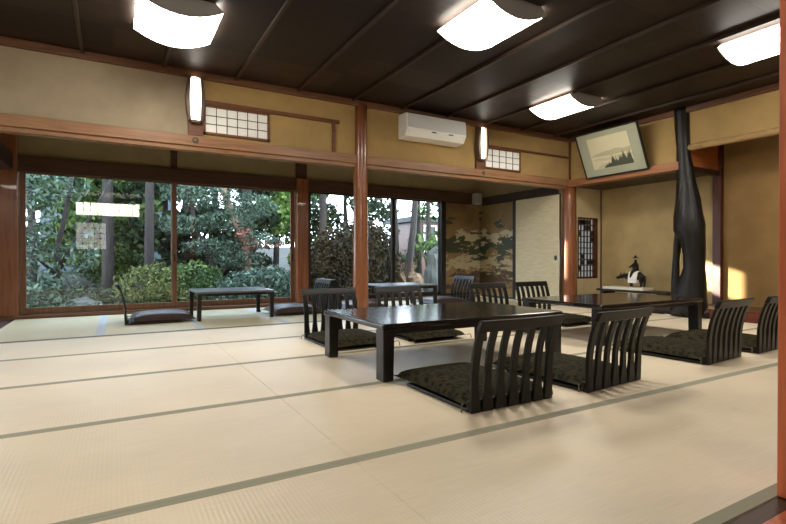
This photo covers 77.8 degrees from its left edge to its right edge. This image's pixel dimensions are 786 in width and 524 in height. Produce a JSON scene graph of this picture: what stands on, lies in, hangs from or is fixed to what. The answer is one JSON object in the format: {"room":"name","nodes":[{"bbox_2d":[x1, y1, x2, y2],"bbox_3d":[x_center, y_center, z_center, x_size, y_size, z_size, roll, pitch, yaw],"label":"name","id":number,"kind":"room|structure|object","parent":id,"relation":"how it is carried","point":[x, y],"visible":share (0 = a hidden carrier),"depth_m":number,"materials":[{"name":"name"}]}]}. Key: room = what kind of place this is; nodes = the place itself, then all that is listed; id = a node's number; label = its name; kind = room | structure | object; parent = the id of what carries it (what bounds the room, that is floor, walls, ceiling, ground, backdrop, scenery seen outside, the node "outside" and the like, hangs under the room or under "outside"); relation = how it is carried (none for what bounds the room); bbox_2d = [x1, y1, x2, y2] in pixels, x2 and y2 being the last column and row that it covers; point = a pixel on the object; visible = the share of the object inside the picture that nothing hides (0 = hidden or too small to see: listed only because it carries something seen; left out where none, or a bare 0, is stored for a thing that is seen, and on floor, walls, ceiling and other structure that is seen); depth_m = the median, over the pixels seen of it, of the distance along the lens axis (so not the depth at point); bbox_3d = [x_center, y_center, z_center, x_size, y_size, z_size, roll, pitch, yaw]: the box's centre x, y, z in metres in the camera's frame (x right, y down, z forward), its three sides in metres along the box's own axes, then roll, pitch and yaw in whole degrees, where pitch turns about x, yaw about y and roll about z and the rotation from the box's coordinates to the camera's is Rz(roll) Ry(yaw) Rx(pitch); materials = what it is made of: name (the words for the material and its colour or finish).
{"room":"japanese tatami dining room","nodes":[
{"label":"japanese tatami dining room","id":0,"kind":"room"},
{"bbox_2d":[18,135,477,192],"bbox_3d":[-2.088,-1.457,7.217,8.850,0.349,0.080,0,0,-30],"label":"wall","id":1,"kind":"structure","parent":0,"point":[27,145],"depth_m":6.90,"materials":[{"name":"paint"}]},
{"bbox_2d":[0,133,19,315],"bbox_3d":[-4.545,-0.494,5.749,0.200,2.254,0.140,0,0,-30],"label":"trim","id":2,"kind":"structure","parent":1,"relation":"attached to","point":[9,179],"depth_m":5.70,"materials":[{"name":"wood"}]},
{"bbox_2d":[18,155,473,202],"bbox_3d":[-2.165,-1.187,7.152,8.650,0.188,0.140,0,0,-30],"label":"trim","id":3,"kind":"structure","parent":1,"relation":"attached to","point":[26,163],"depth_m":6.83,"materials":[{"name":"wood"}]},
{"bbox_2d":[295,178,307,302],"bbox_3d":[-1.417,-0.332,7.542,0.180,1.904,0.135,0,0,-30],"label":"trim","id":4,"kind":"structure","parent":1,"relation":"attached to","point":[301,193],"depth_m":7.48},
{"bbox_2d":[0,45,600,294],"bbox_3d":[-0.762,-0.620,5.660,9.600,2.600,0.070,0,0,-30],"label":"wall","id":5,"kind":"structure","parent":0,"point":[32,83],"depth_m":4.98,"materials":[{"name":"beige paint"}]},
{"bbox_2d":[0,141,12,169],"bbox_3d":[-4.061,-1.170,4.887,0.130,0.190,1.810,0,0,-30],"label":"trim","id":6,"kind":"structure","parent":5,"relation":"attached to","point":[6,156],"depth_m":5.39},
{"bbox_2d":[185,75,204,123],"bbox_3d":[-1.966,-1.615,4.847,0.180,0.462,0.068,0,0,-30],"label":"wall sconce","id":7,"kind":"object","parent":5,"relation":"attached to","point":[195,90],"visible":1,"depth_m":4.83,"materials":[{"name":"white plastic"}]},
{"bbox_2d":[203,104,269,141],"bbox_3d":[-1.630,-1.451,5.103,0.673,0.300,0.020,0,0,-30],"label":"window","id":8,"kind":"structure","parent":5,"relation":"in","point":[217,120],"depth_m":5.10,"materials":[{"name":"white paper"}]},
{"bbox_2d":[205,100,339,151],"bbox_3d":[-1.273,-1.458,5.304,1.493,0.374,0.027,0,0,-30],"label":"trim","id":9,"kind":"structure","parent":5,"relation":"attached to","point":[334,122],"depth_m":5.35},
{"bbox_2d":[0,305,554,342],"bbox_3d":[-1.080,0.705,5.459,8.840,0.052,0.056,0,0,-30],"label":"trim","id":10,"kind":"structure","parent":5,"relation":"attached to","point":[546,305],"depth_m":4.73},
{"bbox_2d":[0,113,569,189],"bbox_3d":[-1.088,-1.220,5.459,8.840,0.102,0.148,0,0,-30],"label":"trim","id":11,"kind":"structure","parent":5,"relation":"attached to","point":[12,120],"depth_m":5.09,"materials":[{"name":"brown wood"}]},
{"bbox_2d":[0,36,570,142],"bbox_3d":[-1.064,-1.883,5.412,8.840,0.069,0.045,0,0,-30],"label":"trim","id":12,"kind":"structure","parent":5,"relation":"attached to","point":[4,41],"depth_m":5.04,"materials":[{"name":"wood"}]},
{"bbox_2d":[353,103,368,307],"bbox_3d":[-0.390,-0.602,5.844,0.196,2.560,0.196,0,0,-30],"label":"trim","id":13,"kind":"structure","parent":5,"relation":"attached to","point":[360,172],"depth_m":5.77,"materials":[{"name":"wood"}]},
{"bbox_2d":[398,112,465,147],"bbox_3d":[0.513,-1.679,6.212,0.910,0.300,0.222,0,0,-30],"label":"air conditioner","id":14,"kind":"object","parent":5,"relation":"attached to","point":[411,127],"visible":1,"depth_m":6.10,"materials":[{"name":"white plastic"}]},
{"bbox_2d":[476,126,488,160],"bbox_3d":[1.228,-1.618,6.674,0.180,0.462,0.068,0,0,-30],"label":"wall sconce","id":15,"kind":"object","parent":5,"relation":"attached to","point":[482,139],"visible":1,"depth_m":6.65,"materials":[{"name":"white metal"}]},
{"bbox_2d":[485,147,520,171],"bbox_3d":[1.560,-1.454,6.928,0.682,0.300,0.020,0,0,-30],"label":"window","id":16,"kind":"structure","parent":5,"relation":"in","point":[498,159],"depth_m":6.94,"materials":[{"name":"white paper"}]},
{"bbox_2d":[561,187,576,295],"bbox_3d":[2.766,-0.249,7.640,0.236,1.830,0.236,0,0,-30],"label":"trim","id":17,"kind":"structure","parent":5,"relation":"attached to","point":[569,218],"depth_m":7.55,"materials":[{"name":"wood"}]},
{"bbox_2d":[577,217,597,278],"bbox_3d":[3.126,-0.226,7.877,0.480,0.980,0.066,0,0,-30],"label":"window","id":18,"kind":"structure","parent":5,"relation":"in","point":[587,227],"depth_m":7.89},
{"bbox_2d":[0,297,778,523],"bbox_3d":[-0.058,0.748,4.488,9.650,0.121,6.540,0,0,-30],"label":"floor","id":19,"kind":"structure","parent":0,"point":[248,424],"depth_m":1.99,"materials":[{"name":"beige wicker"}]},
{"bbox_2d":[114,283,182,324],"bbox_3d":[-2.798,0.460,5.568,0.673,0.438,0.530,0,0,-30],"label":"chair","id":20,"kind":"object","parent":19,"relation":"on","point":[126,319],"visible":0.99,"depth_m":5.31,"materials":[{"name":"black wood"}]},
{"bbox_2d":[128,309,194,324],"bbox_3d":[-2.676,0.614,5.640,0.707,0.117,0.606,0,0,-30],"label":"floor cushion","id":21,"kind":"object","parent":20,"relation":"on","point":[162,314],"visible":0.99,"depth_m":5.46,"materials":[{"name":"grey fabric"}]},
{"bbox_2d":[188,287,274,320],"bbox_3d":[-2.019,0.506,6.072,0.900,0.338,0.720,0,0,-30],"label":"side table","id":22,"kind":"object","parent":19,"relation":"on","point":[201,292],"visible":0.95,"depth_m":5.94,"materials":[{"name":"grey"}]},
{"bbox_2d":[281,278,332,315],"bbox_3d":[-1.200,0.453,6.506,0.673,0.438,0.530,0,0,-30],"label":"chair","id":23,"kind":"object","parent":19,"relation":"on","point":[320,283],"visible":0.54,"depth_m":6.56,"materials":[{"name":"black wood"}]},
{"bbox_2d":[260,303,320,313],"bbox_3d":[-1.323,0.609,6.436,0.707,0.117,0.606,0,0,-30],"label":"floor cushion","id":24,"kind":"object","parent":23,"relation":"on","point":[286,308],"visible":0.8,"depth_m":6.23,"materials":[{"name":"grey fabric"}]},
{"bbox_2d":[301,288,373,347],"bbox_3d":[-0.448,0.469,4.282,0.530,0.438,0.673,0,0,-30],"label":"chair","id":25,"kind":"object","parent":19,"relation":"on","point":[326,291],"visible":0.6,"depth_m":4.45,"materials":[{"name":"black wood"}]},
{"bbox_2d":[301,328,399,346],"bbox_3d":[-0.378,0.638,4.160,0.606,0.090,0.707,0,0,-30],"label":"floor cushion","id":26,"kind":"object","parent":25,"relation":"on","point":[354,336],"visible":0.73,"depth_m":3.98,"materials":[{"name":"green fabric"}]},
{"bbox_2d":[368,282,437,303],"bbox_3d":[0.102,0.497,7.319,0.900,0.338,0.720,0,0,-30],"label":"side table","id":27,"kind":"object","parent":19,"relation":"on","point":[422,285],"visible":0.55,"depth_m":7.21,"materials":[{"name":"grey"}]},
{"bbox_2d":[374,286,454,340],"bbox_3d":[0.199,0.466,4.652,0.530,0.438,0.673,0,0,-30],"label":"chair","id":28,"kind":"object","parent":19,"relation":"on","point":[391,289],"visible":0.49,"depth_m":4.87,"materials":[{"name":"black wood"}]},
{"bbox_2d":[397,329,471,343],"bbox_3d":[0.269,0.636,4.530,0.606,0.090,0.707,0,0,-30],"label":"floor cushion","id":29,"kind":"object","parent":28,"relation":"on","point":[448,332],"visible":0.42,"depth_m":4.26,"materials":[{"name":"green fabric"}]},
{"bbox_2d":[324,301,562,381],"bbox_3d":[0.361,0.524,3.578,1.495,0.338,0.925,0,0,-30],"label":"table","id":30,"kind":"object","parent":19,"relation":"on","point":[389,321],"visible":0.8,"depth_m":3.27,"materials":[{"name":"black paint"}]},
{"bbox_2d":[423,275,475,303],"bbox_3d":[0.892,0.444,7.702,0.673,0.438,0.530,0,0,-30],"label":"chair","id":31,"kind":"object","parent":19,"relation":"on","point":[467,296],"visible":0.66,"depth_m":7.82,"materials":[{"name":"black wood"}]},
{"bbox_2d":[416,296,467,303],"bbox_3d":[0.769,0.600,7.633,0.707,0.117,0.606,0,0,-30],"label":"floor cushion","id":32,"kind":"object","parent":31,"relation":"on","point":[440,299],"visible":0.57,"depth_m":7.46,"materials":[{"name":"grey fabric"}]},
{"bbox_2d":[407,314,564,413],"bbox_3d":[0.472,0.481,2.582,0.530,0.438,0.673,0,0,-30],"label":"chair","id":33,"kind":"object","parent":19,"relation":"on","point":[487,402],"visible":0.98,"depth_m":2.35,"materials":[{"name":"black wood"}]},
{"bbox_2d":[394,362,552,412],"bbox_3d":[0.402,0.648,2.706,0.606,0.090,0.707,0,0,-30],"label":"floor cushion","id":34,"kind":"object","parent":33,"relation":"on","point":[451,380],"visible":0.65,"depth_m":2.59,"materials":[{"name":"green fabric"}]},
{"bbox_2d":[468,283,540,327],"bbox_3d":[1.213,0.462,5.255,0.530,0.438,0.673,0,0,-30],"label":"chair","id":35,"kind":"object","parent":19,"relation":"on","point":[476,286],"visible":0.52,"depth_m":5.49,"materials":[{"name":"black wood"}]},
{"bbox_2d":[513,281,585,324],"bbox_3d":[1.818,0.459,5.647,0.530,0.438,0.673,0,0,-30],"label":"chair","id":36,"kind":"object","parent":19,"relation":"on","point":[531,284],"visible":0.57,"depth_m":5.87,"materials":[{"name":"black wood"}]},
{"bbox_2d":[562,313,590,323],"bbox_3d":[1.888,0.628,5.525,0.606,0.090,0.707,0,0,-30],"label":"floor cushion","id":37,"kind":"object","parent":36,"relation":"on","point":[569,318],"visible":0.38,"depth_m":5.28,"materials":[{"name":"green fabric"}]},
{"bbox_2d":[506,307,654,392],"bbox_3d":[1.122,0.478,2.942,0.530,0.438,0.673,0,0,-34],"label":"chair","id":38,"kind":"object","parent":19,"relation":"on","point":[603,379],"visible":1,"depth_m":2.71,"materials":[{"name":"black wood"}]},
{"bbox_2d":[492,351,618,391],"bbox_3d":[1.042,0.646,3.060,0.606,0.090,0.707,0,0,-34],"label":"floor cushion","id":39,"kind":"object","parent":38,"relation":"on","point":[568,368],"visible":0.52,"depth_m":2.89,"materials":[{"name":"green fabric"}]},
{"bbox_2d":[522,292,702,345],"bbox_3d":[2.126,0.516,4.727,1.510,0.338,0.900,0,0,-30],"label":"table","id":40,"kind":"object","parent":19,"relation":"on","point":[601,302],"visible":0.77,"depth_m":4.53,"materials":[{"name":"black paint"}]},
{"bbox_2d":[669,107,707,317],"bbox_3d":[3.674,-0.603,6.051,0.365,2.648,0.436,0,0,-30],"label":"pillar","id":41,"kind":"structure","parent":19,"relation":"on","point":[689,225],"depth_m":5.98,"materials":[{"name":"wood"}]},
{"bbox_2d":[627,297,754,364],"bbox_3d":[2.204,0.473,3.618,0.530,0.438,0.673,0,0,-34],"label":"chair","id":42,"kind":"object","parent":19,"relation":"on","point":[725,328],"visible":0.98,"depth_m":3.39,"materials":[{"name":"black wood"}]},
{"bbox_2d":[612,336,705,363],"bbox_3d":[2.124,0.641,3.736,0.606,0.090,0.707,0,0,-34],"label":"floor cushion","id":43,"kind":"object","parent":42,"relation":"on","point":[679,347],"visible":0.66,"depth_m":3.56,"materials":[{"name":"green fabric"}]},
{"bbox_2d":[727,497,785,523],"bbox_3d":[1.250,0.761,1.496,8.950,0.096,0.048,0,0,-30],"label":"trim","id":44,"kind":"structure","parent":19,"relation":"on","point":[773,508],"depth_m":1.38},
{"bbox_2d":[742,296,777,353],"bbox_3d":[2.843,0.471,4.007,0.530,0.438,0.673,0,0,-33],"label":"chair","id":45,"kind":"object","parent":19,"relation":"on","point":[767,327],"visible":0.62,"depth_m":3.71,"materials":[{"name":"black wood"}]},
{"bbox_2d":[660,329,756,352],"bbox_3d":[2.766,0.638,4.127,0.606,0.090,0.707,0,0,-33],"label":"floor cushion","id":46,"kind":"object","parent":45,"relation":"on","point":[748,340],"visible":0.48,"depth_m":4.06,"materials":[{"name":"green fabric"}]},
{"bbox_2d":[0,0,779,137],"bbox_3d":[1.312,-1.900,2.073,9.650,0.070,8.320,0,0,-30],"label":"ceiling","id":47,"kind":"structure","parent":0,"point":[643,58],"depth_m":4.38,"materials":[{"name":"brown wood"}]},
{"bbox_2d":[134,0,223,48],"bbox_3d":[-1.661,-1.838,3.748,0.574,0.138,0.624,0,0,-30],"label":"ceiling light","id":48,"kind":"object","parent":47,"relation":"attached to","point":[182,24],"visible":1,"depth_m":3.64,"materials":[{"name":"grey"}]},
{"bbox_2d":[437,0,546,50],"bbox_3d":[0.755,-1.838,3.794,0.574,0.138,0.624,0,0,-30],"label":"ceiling light","id":49,"kind":"object","parent":47,"relation":"attached to","point":[485,24],"visible":1,"depth_m":3.67,"materials":[{"name":"grey"}]},
{"bbox_2d":[529,92,603,119],"bbox_3d":[2.069,-1.853,5.836,0.574,0.138,0.624,0,0,-30],"label":"ceiling light","id":50,"kind":"object","parent":47,"relation":"attached to","point":[578,101],"visible":1,"depth_m":5.67,"materials":[{"name":"grey"}]},
{"bbox_2d":[717,23,779,65],"bbox_3d":[3.219,-1.840,4.109,0.574,0.138,0.624,0,0,-30],"label":"ceiling light","id":51,"kind":"object","parent":47,"relation":"attached to","point":[764,43],"visible":0.97,"depth_m":4.12,"materials":[{"name":"grey"}]},
{"bbox_2d":[478,181,560,197],"bbox_3d":[2.147,-1.391,8.544,0.180,0.500,2.020,0,0,-30],"label":"wall","id":52,"kind":"structure","parent":0,"point":[487,189],"depth_m":8.81,"materials":[{"name":"paint"}]},
{"bbox_2d":[480,200,513,299],"bbox_3d":[1.894,-0.212,8.894,0.030,1.732,0.962,0,0,-30],"label":"door","id":53,"kind":"structure","parent":52,"relation":"in","point":[496,219],"depth_m":8.86,"materials":[{"name":"paper"}]},
{"bbox_2d":[479,188,558,204],"bbox_3d":[2.114,-1.140,8.447,0.085,0.120,1.860,0,0,-30],"label":"trim","id":54,"kind":"structure","parent":52,"relation":"attached to","point":[538,192],"depth_m":8.29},
{"bbox_2d":[514,193,560,300],"bbox_3d":[2.361,-0.206,8.031,0.026,1.732,0.998,0,0,-30],"label":"door","id":55,"kind":"structure","parent":52,"relation":"in","point":[537,220],"depth_m":7.98,"materials":[{"name":"beige paper"}]},
{"bbox_2d":[480,190,562,296],"bbox_3d":[2.165,-0.241,8.581,0.120,1.800,1.990,0,0,-30],"label":"wall","id":56,"kind":"structure","parent":0,"point":[560,191],"depth_m":7.72,"materials":[{"name":"paint"}]},
{"bbox_2d":[19,171,176,314],"bbox_3d":[-3.719,-0.229,6.259,1.730,1.715,0.039,0,0,-30],"label":"window","id":57,"kind":"structure","parent":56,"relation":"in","point":[24,310],"depth_m":6.10,"materials":[{"name":"clear glass"}]},
{"bbox_2d":[171,183,294,306],"bbox_3d":[-2.289,-0.235,7.119,1.745,1.715,0.039,0,0,-30],"label":"window","id":58,"kind":"structure","parent":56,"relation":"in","point":[291,298],"depth_m":7.29,"materials":[{"name":"clear glass"}]},
{"bbox_2d":[0,294,481,320],"bbox_3d":[-2.076,0.696,7.200,8.840,0.145,0.168,0,0,-30],"label":"trim","id":59,"kind":"structure","parent":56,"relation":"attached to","point":[115,312],"depth_m":6.33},
{"bbox_2d":[308,192,394,301],"bbox_3d":[-0.659,-0.241,8.009,1.590,1.715,0.039,0,0,-30],"label":"window","id":60,"kind":"structure","parent":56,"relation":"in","point":[371,296],"depth_m":8.16,"materials":[{"name":"clear glass"}]},
{"bbox_2d":[390,198,438,296],"bbox_3d":[0.423,-0.246,8.670,1.065,1.715,0.039,0,0,-30],"label":"window","id":61,"kind":"structure","parent":56,"relation":"in","point":[427,293],"depth_m":8.72,"materials":[{"name":"clear glass"}]},
{"bbox_2d":[439,201,444,295],"bbox_3d":[0.893,-0.247,8.896,0.085,1.716,0.100,0,0,-30],"label":"trim","id":62,"kind":"structure","parent":56,"relation":"attached to","point":[441,203],"depth_m":8.86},
{"bbox_2d":[445,201,479,294],"bbox_3d":[1.300,-0.248,9.091,0.814,1.715,0.035,0,0,-30],"label":"door","id":63,"kind":"structure","parent":56,"relation":"in","point":[462,220],"depth_m":9.07,"materials":[{"name":"gold paint"}]},
{"bbox_2d":[576,172,706,189],"bbox_3d":[3.571,-1.185,7.068,0.674,0.030,1.740,0,0,-30],"label":"ceiling","id":64,"kind":"structure","parent":0,"point":[670,176],"depth_m":7.17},
{"bbox_2d":[571,90,778,179],"bbox_3d":[4.840,-1.574,4.056,0.050,0.670,8.255,0,0,-30],"label":"wall","id":65,"kind":"structure","parent":0,"point":[760,112],"depth_m":5.83,"materials":[{"name":"paint"}]},
{"bbox_2d":[568,162,677,186],"bbox_3d":[3.213,-1.211,6.857,0.155,0.105,1.710,0,0,-30],"label":"trim","id":66,"kind":"structure","parent":65,"relation":"attached to","point":[666,168],"depth_m":6.67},
{"bbox_2d":[575,120,649,179],"bbox_3d":[3.010,-1.529,6.750,0.294,0.614,0.970,0,0,-30],"label":"framed picture","id":67,"kind":"object","parent":66,"relation":"on","point":[617,149],"visible":1,"depth_m":6.70,"materials":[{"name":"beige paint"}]},
{"bbox_2d":[586,130,634,169],"bbox_3d":[3.000,-1.535,6.745,0.003,0.450,0.630,-27,14,-27],"label":"painting","id":68,"kind":"object","parent":67,"relation":"attached to","point":[611,150],"depth_m":6.72,"materials":[{"name":"beige paper"}]},
{"bbox_2d":[570,82,778,141],"bbox_3d":[4.784,-1.873,4.056,0.045,0.069,8.114,0,0,-30],"label":"trim","id":69,"kind":"structure","parent":65,"relation":"attached to","point":[772,87],"depth_m":5.72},
{"bbox_2d":[691,146,717,169],"bbox_3d":[3.988,-1.410,6.245,0.625,0.428,0.030,0,0,-30],"label":"trim","id":70,"kind":"structure","parent":65,"relation":"attached to","point":[707,158],"depth_m":6.25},
{"bbox_2d":[687,127,778,150],"bbox_3d":[4.653,-1.403,4.322,0.085,0.091,4.001,0,0,-30],"label":"trim","id":71,"kind":"structure","parent":65,"relation":"attached to","point":[772,131],"depth_m":5.57,"materials":[{"name":"brown wood"}]},
{"bbox_2d":[602,135,778,306],"bbox_3d":[4.873,-0.544,5.536,0.060,2.450,5.980,0,0,-30],"label":"wall","id":72,"kind":"structure","parent":0,"point":[751,167],"depth_m":6.38,"materials":[{"name":"brown paint"}]},
{"bbox_2d":[712,145,723,303],"bbox_3d":[4.287,-0.596,6.422,0.074,2.300,0.100,0,0,-30],"label":"trim","id":73,"kind":"structure","parent":72,"relation":"attached to","point":[718,181],"depth_m":6.39,"materials":[{"name":"wood"}]},
{"bbox_2d":[708,303,762,311],"bbox_3d":[4.575,0.625,5.305,0.695,0.115,5.860,0,0,-30],"label":"floor","id":74,"kind":"structure","parent":0,"point":[751,309],"depth_m":5.90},
{"bbox_2d":[596,288,670,295],"bbox_3d":[3.547,0.482,7.136,0.300,0.145,1.100,0,0,-30],"label":"display board","id":75,"kind":"object","parent":74,"relation":"on","point":[668,293],"visible":0.52,"depth_m":6.98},
{"bbox_2d":[603,286,653,290],"bbox_3d":[3.475,0.389,7.221,0.260,0.038,0.660,0,0,-30],"label":"slab","id":76,"kind":"object","parent":75,"relation":"on","point":[604,287],"visible":1,"depth_m":7.09,"materials":[{"name":"beige stone"}]},
{"bbox_2d":[616,255,645,286],"bbox_3d":[3.500,0.131,7.173,0.183,0.460,0.483,0,0,-30],"label":"figurine","id":77,"kind":"object","parent":76,"relation":"on","point":[634,276],"visible":1,"depth_m":7.07,"materials":[{"name":"ceramic"}]},
{"bbox_3d":[2.499,0.795,0.018,9.650,0.090,3.540,0,0,-30],"label":"floor","id":78,"kind":"structure","parent":0,"visible":0},
{"bbox_2d":[762,511,785,523],"bbox_3d":[1.289,0.760,1.427,8.950,0.100,0.108,0,0,-30],"label":"trim","id":79,"kind":"structure","parent":78,"relation":"attached to","point":[781,518],"depth_m":1.34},
{"bbox_2d":[777,0,785,498],"bbox_3d":[1.269,-0.590,1.442,0.161,2.599,0.150,0,0,-30],"label":"trim","id":80,"kind":"structure","parent":79,"relation":"on","point":[781,415],"depth_m":1.46,"materials":[{"name":"wood"}]},
{"label":"outside","id":81,"kind":"structure","parent":0,"visible":0},
{"bbox_2d":[27,245,512,302],"bbox_3d":[-6.044,0.073,16.612,30.000,1.738,20.000,0,0,-30],"label":"ground","id":82,"kind":"structure","parent":81,"point":[284,252],"depth_m":13.45,"materials":[{"name":"soil"}]},
{"bbox_2d":[26,274,82,307],"bbox_3d":[-4.831,0.643,6.854,0.710,0.972,1.090,0,1,43],"label":"shrub","id":83,"kind":"object","parent":82,"relation":"on","point":[40,290],"visible":0.27,"depth_m":6.76,"materials":[{"name":"green plant"}]},
{"bbox_2d":[26,175,91,276],"bbox_3d":[-8.158,-1.192,10.253,3.090,4.105,1.952,0,0,-30],"label":"tree","id":84,"kind":"object","parent":82,"relation":"on","point":[66,236],"visible":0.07,"depth_m":10.88,"materials":[{"name":"green plant"}]},
{"bbox_2d":[26,174,111,299],"bbox_3d":[-5.139,-0.181,7.425,1.542,2.618,0.831,0,0,-30],"label":"tree","id":85,"kind":"object","parent":82,"relation":"on","point":[59,263],"visible":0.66,"depth_m":7.41,"materials":[{"name":"green plant"}]},
{"bbox_2d":[26,174,135,307],"bbox_3d":[-6.796,-1.046,9.381,3.385,4.105,1.951,0,0,-30],"label":"tree","id":86,"kind":"object","parent":82,"relation":"on","point":[87,205],"visible":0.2,"depth_m":9.72,"materials":[{"name":"green plant"}]},
{"bbox_2d":[39,185,162,283],"bbox_3d":[-7.421,-1.359,12.601,2.826,4.105,1.651,0,1,-44],"label":"tree","id":87,"kind":"object","parent":82,"relation":"on","point":[96,238],"visible":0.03,"depth_m":12.43,"materials":[{"name":"green plant"}]},
{"bbox_2d":[63,283,143,304],"bbox_3d":[-5.140,0.719,8.812,1.489,0.705,0.886,0,0,-30],"label":"shrub","id":88,"kind":"object","parent":82,"relation":"on","point":[105,295],"visible":0.32,"depth_m":8.62,"materials":[{"name":"green plant"}]},
{"bbox_2d":[40,184,170,272],"bbox_3d":[-9.169,-1.862,15.767,4.202,4.900,3.500,0,0,-30],"label":"house","id":89,"kind":"structure","parent":82,"relation":"on","point":[169,203],"depth_m":14.24,"materials":[{"name":"grey"}]},
{"bbox_2d":[101,179,114,301],"bbox_3d":[-5.649,-1.509,9.732,2.202,5.100,1.879,0,0,-30],"label":"tree","id":90,"kind":"object","parent":82,"relation":"on","point":[108,273],"visible":0.02,"depth_m":9.58,"materials":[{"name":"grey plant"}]},
{"bbox_2d":[71,183,209,283],"bbox_3d":[-6.041,-1.254,11.957,3.157,4.105,1.663,0,0,-30],"label":"tree","id":91,"kind":"object","parent":82,"relation":"on","point":[122,216],"visible":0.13,"depth_m":11.54,"materials":[{"name":"green plant"}]},
{"bbox_2d":[143,182,153,291],"bbox_3d":[-4.505,-1.435,9.192,2.129,5.101,1.907,0,0,-30],"label":"tree","id":92,"kind":"object","parent":82,"relation":"on","point":[149,186],"visible":0.02,"depth_m":9.07,"materials":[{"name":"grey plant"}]},
{"bbox_2d":[111,261,204,302],"bbox_3d":[-4.154,0.523,8.666,1.518,1.050,1.080,0,0,-30],"label":"shrub","id":93,"kind":"object","parent":82,"relation":"on","point":[136,296],"visible":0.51,"depth_m":8.46,"materials":[{"name":"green plant"}]},
{"bbox_2d":[88,180,256,284],"bbox_3d":[-4.976,-1.140,11.318,3.674,4.105,1.724,0,0,-30],"label":"tree","id":94,"kind":"object","parent":82,"relation":"on","point":[134,241],"visible":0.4,"depth_m":10.78,"materials":[{"name":"green plant"}]},
{"bbox_2d":[140,259,225,301],"bbox_3d":[-3.945,0.496,9.252,1.592,1.130,1.133,0,0,-30],"label":"shrub","id":95,"kind":"object","parent":82,"relation":"on","point":[201,282],"visible":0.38,"depth_m":9.13,"materials":[{"name":"green plant"}]},
{"bbox_2d":[157,183,280,296],"bbox_3d":[-3.624,-0.329,10.379,2.551,2.836,1.092,0,0,-30],"label":"tree","id":96,"kind":"object","parent":82,"relation":"on","point":[193,221],"visible":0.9,"depth_m":10.27,"materials":[{"name":"green plant"}]},
{"bbox_2d":[170,184,284,286],"bbox_3d":[-4.402,-1.198,12.424,3.375,4.105,1.916,0,0,-30],"label":"tree","id":97,"kind":"object","parent":82,"relation":"on","point":[272,220],"visible":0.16,"depth_m":12.34,"materials":[{"name":"green plant"}]},
{"bbox_2d":[193,187,272,269],"bbox_3d":[-5.072,-1.367,13.800,3.163,4.105,1.963,0,0,-30],"label":"tree","id":98,"kind":"object","parent":82,"relation":"on","point":[268,261],"visible":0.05,"depth_m":13.84,"materials":[{"name":"green plant"}]},
{"bbox_2d":[208,263,289,299],"bbox_3d":[-2.534,0.530,9.151,1.943,1.064,1.079,0,0,-19],"label":"shrub","id":99,"kind":"object","parent":82,"relation":"on","point":[282,279],"visible":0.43,"depth_m":8.91,"materials":[{"name":"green plant"}]},
{"bbox_2d":[220,188,281,282],"bbox_3d":[-3.374,-0.816,10.632,1.959,3.766,1.252,0,0,-30],"label":"tree","id":100,"kind":"object","parent":82,"relation":"on","point":[242,232],"visible":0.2,"depth_m":10.54,"materials":[{"name":"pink plant"}]},
{"bbox_2d":[219,192,312,279],"bbox_3d":[-3.381,-1.277,13.787,3.204,4.105,1.791,0,0,-30],"label":"tree","id":101,"kind":"object","parent":82,"relation":"on","point":[283,199],"visible":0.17,"depth_m":13.68,"materials":[{"name":"green plant"}]},
{"bbox_2d":[258,194,328,245],"bbox_3d":[-3.049,-1.429,15.428,2.779,4.105,1.796,0,1,-36],"label":"tree","id":102,"kind":"object","parent":82,"relation":"on","point":[286,239],"visible":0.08,"depth_m":15.38,"materials":[{"name":"green plant"}]},
{"bbox_2d":[319,194,326,237],"bbox_3d":[-1.742,-1.611,12.772,2.080,5.100,1.911,0,0,-30],"label":"tree","id":103,"kind":"object","parent":82,"relation":"on","point":[322,214],"visible":0.02,"depth_m":12.69,"materials":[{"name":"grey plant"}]},
{"bbox_2d":[289,196,399,263],"bbox_3d":[-1.357,-1.273,14.582,3.521,4.105,1.613,0,0,-30],"label":"tree","id":104,"kind":"object","parent":82,"relation":"on","point":[332,213],"visible":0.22,"depth_m":14.12,"materials":[{"name":"green plant"}]},
{"bbox_2d":[311,217,404,294],"bbox_3d":[-0.846,0.118,10.616,2.371,2.317,1.458,0,0,-21],"label":"shrub","id":105,"kind":"object","parent":82,"relation":"on","point":[331,257],"visible":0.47,"depth_m":10.16,"materials":[{"name":"brown plant"}]},
{"bbox_2d":[351,198,420,270],"bbox_3d":[-0.021,-1.161,14.264,3.696,4.105,1.723,0,0,-22],"label":"tree","id":106,"kind":"object","parent":82,"relation":"on","point":[371,209],"visible":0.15,"depth_m":14.06,"materials":[{"name":"green plant"}]},
{"bbox_2d":[382,216,437,275],"bbox_3d":[1.021,-0.335,17.631,2.000,2.420,2.200,0,0,-30],"label":"shed","id":107,"kind":"object","parent":82,"relation":"on","point":[404,222],"visible":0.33,"depth_m":17.00,"materials":[{"name":"grey"}]},
{"bbox_2d":[404,201,417,281],"bbox_3d":[0.612,-1.452,11.893,2.169,5.129,1.926,0,0,-30],"label":"tree","id":108,"kind":"object","parent":82,"relation":"on","point":[413,225],"visible":0.02,"depth_m":11.72,"materials":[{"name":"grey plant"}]},
{"bbox_2d":[414,201,422,276],"bbox_3d":[0.767,-1.678,14.837,2.115,5.114,2.016,0,0,-30],"label":"tree","id":109,"kind":"object","parent":82,"relation":"on","point":[418,269],"visible":0.02,"depth_m":14.73,"materials":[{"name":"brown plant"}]},
{"bbox_2d":[407,202,437,266],"bbox_3d":[1.431,-1.102,14.507,2.950,4.105,1.738,0,0,-30],"label":"tree","id":110,"kind":"object","parent":82,"relation":"on","point":[431,241],"visible":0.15,"depth_m":14.12,"materials":[{"name":"green plant"}]},
{"bbox_2d":[423,246,437,291],"bbox_3d":[1.036,0.359,11.303,0.568,1.504,0.555,0,0,-30],"label":"boulder","id":111,"kind":"object","parent":82,"relation":"on","point":[430,276],"visible":0.32,"depth_m":11.13,"materials":[{"name":"stone"}]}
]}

